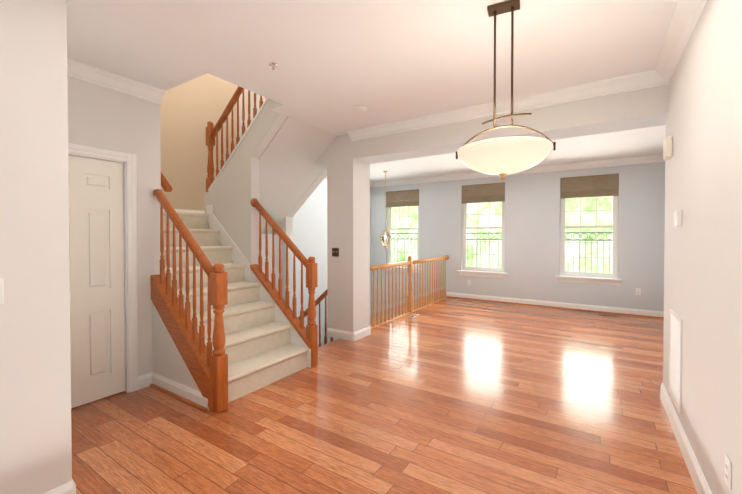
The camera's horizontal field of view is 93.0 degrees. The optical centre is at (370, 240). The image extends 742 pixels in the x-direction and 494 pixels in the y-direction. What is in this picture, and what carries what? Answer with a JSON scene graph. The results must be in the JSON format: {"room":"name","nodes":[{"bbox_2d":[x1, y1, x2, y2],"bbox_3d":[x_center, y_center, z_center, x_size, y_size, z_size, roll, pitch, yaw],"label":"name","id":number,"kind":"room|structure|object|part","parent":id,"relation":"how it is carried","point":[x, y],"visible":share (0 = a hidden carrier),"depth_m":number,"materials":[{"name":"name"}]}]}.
{"room":"empty dining room","nodes":[
{"label":"empty dining room","id":0,"kind":"room"},
{"bbox_2d":[0,0,71,493],"bbox_3d":[-2.894,0.002,1.387,1.780,2.740,2.170,0,1,33],"label":"wall","id":1,"kind":"structure","parent":0,"point":[35,411],"depth_m":1.71,"materials":[{"name":"white paint"}]},
{"bbox_2d":[0,278,3,304],"bbox_3d":[-1.708,0.235,1.574,0.014,0.120,0.093,0,1,33],"label":"switch plate","id":2,"kind":"object","parent":1,"relation":"attached to","point":[1,292],"visible":1,"depth_m":1.61,"materials":[{"name":"plastic"}]},
{"bbox_2d":[44,479,75,493],"bbox_3d":[-2.135,1.321,0.925,0.016,0.115,2.186,0,1,33],"label":"baseboard","id":3,"kind":"structure","parent":1,"relation":"attached to","point":[70,487],"depth_m":1.80,"materials":[{"name":"white paint"}]},
{"bbox_2d":[67,77,146,375],"bbox_3d":[-2.381,-0.017,2.865,0.120,2.740,0.970,0,1,33],"label":"wall","id":4,"kind":"structure","parent":0,"point":[103,118],"depth_m":3.05,"materials":[{"name":"white paint"}]},
{"bbox_2d":[68,155,124,407],"bbox_3d":[-2.354,0.333,2.834,0.105,2.020,0.660,0,1,33],"label":"door","id":5,"kind":"structure","parent":4,"relation":"in","point":[96,259],"depth_m":2.95,"materials":[{"name":"beige paint"}]},
{"bbox_2d":[68,143,138,392],"bbox_3d":[-2.381,0.296,2.851,0.141,2.115,0.830,0,1,33],"label":"door frame","id":6,"kind":"structure","parent":4,"relation":"attached to","point":[128,161],"depth_m":3.12,"materials":[{"name":"white paint"}]},
{"bbox_2d":[67,58,164,103],"bbox_3d":[-2.213,-1.334,2.912,0.095,0.108,0.940,0,1,33],"label":"crown molding","id":7,"kind":"structure","parent":4,"relation":"attached to","point":[76,70],"depth_m":2.96,"materials":[{"name":"white paint"}]},
{"bbox_2d":[143,100,160,373],"bbox_3d":[-2.756,-1.409,3.743,3.840,5.500,0.130,0,1,33],"label":"wall","id":8,"kind":"structure","parent":0,"point":[151,111],"depth_m":3.27,"materials":[{"name":"white paint"}]},
{"bbox_2d":[144,372,208,411],"bbox_3d":[-1.678,1.293,3.031,0.900,0.115,0.042,0,1,33],"label":"baseboard","id":9,"kind":"structure","parent":8,"relation":"attached to","point":[191,396],"depth_m":3.03,"materials":[{"name":"white paint"}]},
{"bbox_2d":[152,302,209,409],"bbox_3d":[-1.638,0.948,3.083,0.907,0.805,0.096,0,1,33],"label":"wall","id":10,"kind":"structure","parent":0,"point":[168,362],"depth_m":3.15,"materials":[{"name":"white paint"}]},
{"bbox_2d":[160,73,237,210],"bbox_3d":[-2.970,0.020,5.423,0.120,8.400,2.430,0,1,33],"label":"wall","id":11,"kind":"structure","parent":0,"point":[190,109],"depth_m":5.53,"materials":[{"name":"beige paint"}]},
{"bbox_2d":[163,209,204,213],"bbox_3d":[-2.948,-0.417,5.326,0.016,0.115,2.260,0,1,33],"label":"baseboard","id":12,"kind":"structure","parent":11,"relation":"attached to","point":[177,210],"depth_m":5.49,"materials":[{"name":"white paint"}]},
{"bbox_2d":[204,99,287,264],"bbox_3d":[-1.484,1.131,4.318,1.690,6.206,0.120,0,1,33],"label":"wall","id":13,"kind":"structure","parent":0,"point":[231,194],"depth_m":4.26,"materials":[{"name":"white paint"}]},
{"bbox_2d":[261,234,278,290],"bbox_3d":[-1.810,2.059,5.291,0.100,4.324,1.140,0,1,33],"label":"wall","id":14,"kind":"structure","parent":0,"point":[276,247],"depth_m":5.55,"materials":[{"name":"white paint"}]},
{"bbox_2d":[239,89,326,310],"bbox_3d":[-1.066,0.018,5.552,2.940,8.400,0.150,0,1,33],"label":"wall","id":15,"kind":"structure","parent":0,"point":[286,225],"depth_m":5.63,"materials":[{"name":"white paint"}]},
{"bbox_2d":[293,178,370,345],"bbox_3d":[-0.938,1.369,7.760,0.120,5.640,3.670,0,1,33],"label":"wall","id":16,"kind":"structure","parent":0,"point":[310,228],"depth_m":7.31,"materials":[{"name":"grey paint"}]},
{"bbox_2d":[67,0,678,182],"bbox_3d":[-0.402,-1.552,4.014,7.500,0.300,9.320,0,1,33],"label":"ceiling","id":17,"kind":"structure","parent":0,"point":[382,61],"depth_m":2.59,"materials":[{"name":"paint"}]},
{"bbox_2d":[269,62,277,69],"bbox_3d":[-0.768,-1.363,2.765,0.068,0.045,0.068,0,1,33],"label":"ceiling fixture","id":18,"kind":"object","parent":17,"relation":"attached to","point":[273,64],"visible":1,"depth_m":2.75,"materials":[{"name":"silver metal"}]},
{"bbox_2d":[354,105,366,111],"bbox_3d":[-0.112,-1.381,3.710,0.136,0.034,0.136,0,1,33],"label":"smoke detector","id":19,"kind":"object","parent":17,"relation":"attached to","point":[359,108],"visible":1,"depth_m":3.67,"materials":[{"name":"white plastic"}]},
{"bbox_2d":[379,171,390,248],"bbox_3d":[0.299,-0.633,7.346,0.247,1.625,0.251,0,1,33],"label":"lantern pendant light","id":20,"kind":"object","parent":17,"relation":"hanging from","point":[382,238],"visible":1,"depth_m":7.34,"materials":[{"name":"gold metal"}]},
{"bbox_3d":[0.299,-0.031,7.354,0.235,0.350,0.240,0,1,33],"label":"glass","id":21,"kind":"part","parent":20,"relation":"part of","materials":[{"name":"clear glass"}]},
{"bbox_2d":[456,0,555,179],"bbox_3d":[0.779,-0.867,2.071,0.550,1.020,0.524,0,1,25],"label":"pendant lamp","id":22,"kind":"object","parent":17,"relation":"hanging from","point":[502,157],"visible":1,"depth_m":1.96,"materials":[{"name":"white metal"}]},
{"bbox_3d":[0.779,-0.466,2.077,0.524,0.149,0.524,0,1,25],"label":"lamp shade","id":23,"kind":"part","parent":22,"relation":"part of","materials":[{"name":"beige glass"}]},
{"bbox_2d":[71,297,696,493],"bbox_3d":[0.417,1.494,3.526,5.550,0.300,9.320,0,1,33],"label":"floor","id":24,"kind":"structure","parent":0,"point":[448,395],"depth_m":2.63,"materials":[{"name":"brown wood"}]},
{"bbox_2d":[150,86,336,412],"bbox_3d":[-1.772,0.005,4.500,2.887,5.520,2.377,0,1,33],"label":"staircase","id":25,"kind":"structure","parent":24,"relation":"on","point":[236,329],"depth_m":3.73,"materials":[{"name":"beige carpet"}]},
{"bbox_2d":[327,328,355,340],"bbox_3d":[-0.423,1.271,4.757,0.472,0.115,0.016,0,1,33],"label":"baseboard","id":26,"kind":"structure","parent":24,"relation":"on","point":[335,333],"depth_m":4.73,"materials":[{"name":"white paint"}]},
{"bbox_2d":[327,159,369,331],"bbox_3d":[-0.310,0.126,4.917,0.440,2.400,0.400,0,1,33],"label":"pier","id":27,"kind":"object","parent":24,"relation":"on","point":[348,236],"visible":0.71,"depth_m":4.76,"materials":[{"name":"white paint"}]},
{"bbox_2d":[332,248,338,256],"bbox_3d":[-0.486,0.163,4.783,0.116,0.116,0.016,0,1,33],"label":"switch plate","id":28,"kind":"object","parent":27,"relation":"attached to","point":[335,252],"visible":1,"depth_m":4.78,"materials":[{"name":"brown metal"}]},
{"bbox_2d":[356,326,370,339],"bbox_3d":[-0.106,1.270,4.828,0.016,0.115,0.386,0,1,33],"label":"baseboard","id":29,"kind":"structure","parent":27,"relation":"attached to","point":[366,331],"depth_m":4.82,"materials":[{"name":"white paint"}]},
{"bbox_2d":[370,255,448,328],"bbox_3d":[0.781,0.823,6.525,0.110,1.084,3.464,0,1,33],"label":"rail","id":30,"kind":"object","parent":24,"relation":"on","point":[440,295],"visible":0.92,"depth_m":6.38,"materials":[{"name":"brown wood"}]},
{"bbox_2d":[315,85,667,166],"bbox_3d":[1.202,-1.231,3.924,4.502,0.340,0.400,0,1,33],"label":"header beam","id":31,"kind":"structure","parent":0,"point":[638,109],"depth_m":3.51,"materials":[{"name":"white paint"}]},
{"bbox_2d":[347,70,650,140],"bbox_3d":[1.014,-1.345,3.750,3.090,0.108,0.095,0,1,33],"label":"crown molding","id":32,"kind":"structure","parent":31,"relation":"attached to","point":[642,80],"depth_m":3.46,"materials":[{"name":"white paint"}]},
{"bbox_2d":[371,162,664,325],"bbox_3d":[2.069,1.368,7.885,7.500,5.640,0.200,0,1,33],"label":"wall","id":33,"kind":"structure","parent":0,"point":[532,235],"depth_m":6.98,"materials":[{"name":"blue paint"}]},
{"bbox_2d":[384,206,419,272],"bbox_3d":[0.778,-0.229,8.629,1.040,1.983,0.215,0,1,33],"label":"window","id":34,"kind":"structure","parent":33,"relation":"in","point":[389,228],"depth_m":8.69,"materials":[{"name":"white paint"}]},
{"bbox_2d":[386,189,418,206],"bbox_3d":[0.770,-1.022,8.606,0.912,0.395,0.068,0,1,33],"label":"window blind","id":35,"kind":"object","parent":33,"relation":"attached to","point":[403,198],"visible":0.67,"depth_m":8.59,"materials":[{"name":"fabric"}]},
{"bbox_2d":[391,233,416,262],"bbox_3d":[0.926,0.250,8.865,1.104,0.874,0.231,0,1,33],"label":"railing","id":36,"kind":"object","parent":33,"relation":"attached to","point":[411,239],"depth_m":9.03,"materials":[{"name":"grey metal"}]},
{"bbox_2d":[458,202,507,277],"bbox_3d":[2.408,-0.215,7.577,1.040,1.983,0.215,0,1,33],"label":"window","id":37,"kind":"structure","parent":33,"relation":"in","point":[483,272],"depth_m":7.58,"materials":[{"name":"white paint"}]},
{"bbox_2d":[462,182,504,203],"bbox_3d":[2.400,-1.008,7.555,0.912,0.395,0.068,0,1,33],"label":"window blind","id":38,"kind":"object","parent":33,"relation":"attached to","point":[479,193],"visible":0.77,"depth_m":7.53,"materials":[{"name":"fabric"}]},
{"bbox_2d":[466,232,500,267],"bbox_3d":[2.557,0.263,7.814,1.104,0.874,0.231,0,1,33],"label":"railing","id":39,"kind":"object","parent":33,"relation":"attached to","point":[495,233],"depth_m":7.97,"materials":[{"name":"grey metal"}]},
{"bbox_2d":[371,154,664,186],"bbox_3d":[1.947,-1.397,7.751,7.400,0.108,0.095,0,1,33],"label":"crown molding","id":40,"kind":"structure","parent":33,"relation":"attached to","point":[653,158],"depth_m":6.79,"materials":[{"name":"white paint"}]},
{"bbox_2d":[446,292,663,318],"bbox_3d":[3.394,1.243,6.892,4.000,0.115,0.030,0,1,33],"label":"baseboard","id":41,"kind":"structure","parent":33,"relation":"attached to","point":[593,308],"depth_m":6.70,"materials":[{"name":"white paint"}]},
{"bbox_2d":[556,187,621,284],"bbox_3d":[4.030,-0.201,6.531,1.040,1.983,0.215,0,1,33],"label":"window","id":42,"kind":"structure","parent":33,"relation":"in","point":[592,277],"depth_m":6.52,"materials":[{"name":"white paint"}]},
{"bbox_2d":[560,173,618,198],"bbox_3d":[4.022,-0.994,6.509,0.912,0.395,0.068,0,1,33],"label":"window blind","id":43,"kind":"object","parent":42,"relation":"attached to","point":[593,185],"visible":0.98,"depth_m":6.48,"materials":[{"name":"fabric"}]},
{"bbox_2d":[565,232,612,272],"bbox_3d":[4.178,0.277,6.768,1.104,0.874,0.231,0,1,33],"label":"railing","id":44,"kind":"object","parent":33,"relation":"attached to","point":[582,239],"depth_m":6.84,"materials":[{"name":"grey metal"}]},
{"bbox_2d":[636,288,640,294],"bbox_3d":[4.635,0.891,6.100,0.072,0.116,0.008,0,1,33],"label":"electrical outlet","id":45,"kind":"object","parent":33,"relation":"attached to","point":[638,291],"visible":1,"depth_m":6.10,"materials":[{"name":"white plastic"}]},
{"bbox_2d":[663,0,741,493],"bbox_3d":[1.317,0.013,0.564,0.650,2.740,5.350,0,1,33],"label":"wall","id":46,"kind":"structure","parent":0,"point":[703,253],"depth_m":1.79,"materials":[{"name":"white paint"}]},
{"bbox_2d":[663,136,672,159],"bbox_3d":[2.312,-0.715,2.739,0.044,0.160,0.120,0,1,33],"label":"box","id":47,"kind":"object","parent":46,"relation":"attached to","point":[667,148],"visible":1,"depth_m":2.69,"materials":[{"name":"beige plastic"}]},
{"bbox_2d":[669,309,681,413],"bbox_3d":[2.183,0.843,2.527,0.008,0.630,0.430,0,1,33],"label":"air vent","id":48,"kind":"object","parent":46,"relation":"in","point":[675,349],"visible":1,"depth_m":2.50,"materials":[{"name":"white metal"}]},
{"bbox_2d":[674,210,681,225],"bbox_3d":[2.105,-0.151,2.413,0.030,0.110,0.085,0,1,33],"label":"thermostat","id":49,"kind":"object","parent":46,"relation":"attached to","point":[678,217],"visible":0.98,"depth_m":2.38,"materials":[{"name":"white plastic"}]},
{"bbox_2d":[651,0,706,86],"bbox_3d":[0.977,-1.305,0.706,0.095,0.108,5.250,0,1,33],"label":"crown molding","id":50,"kind":"structure","parent":46,"relation":"attached to","point":[687,14],"depth_m":2.31,"materials":[{"name":"white paint"}]},
{"bbox_2d":[660,383,711,493],"bbox_3d":[1.041,1.313,0.768,0.016,0.135,5.366,0,1,33],"label":"baseboard","id":51,"kind":"structure","parent":46,"relation":"attached to","point":[701,486],"depth_m":2.17,"materials":[{"name":"white paint"}]},
{"bbox_2d":[724,454,731,489],"bbox_3d":[1.519,0.986,1.499,0.008,0.116,0.072,0,1,33],"label":"electrical outlet","id":52,"kind":"object","parent":46,"relation":"attached to","point":[728,468],"visible":0.98,"depth_m":1.49,"materials":[{"name":"white plastic"}]},
{"label":"outside","id":53,"kind":"structure","parent":0,"visible":0},
{"bbox_2d":[391,189,612,272],"bbox_3d":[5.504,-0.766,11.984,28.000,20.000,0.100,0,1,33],"label":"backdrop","id":54,"kind":"structure","parent":53,"point":[603,203],"depth_m":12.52,"materials":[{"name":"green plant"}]}
]}

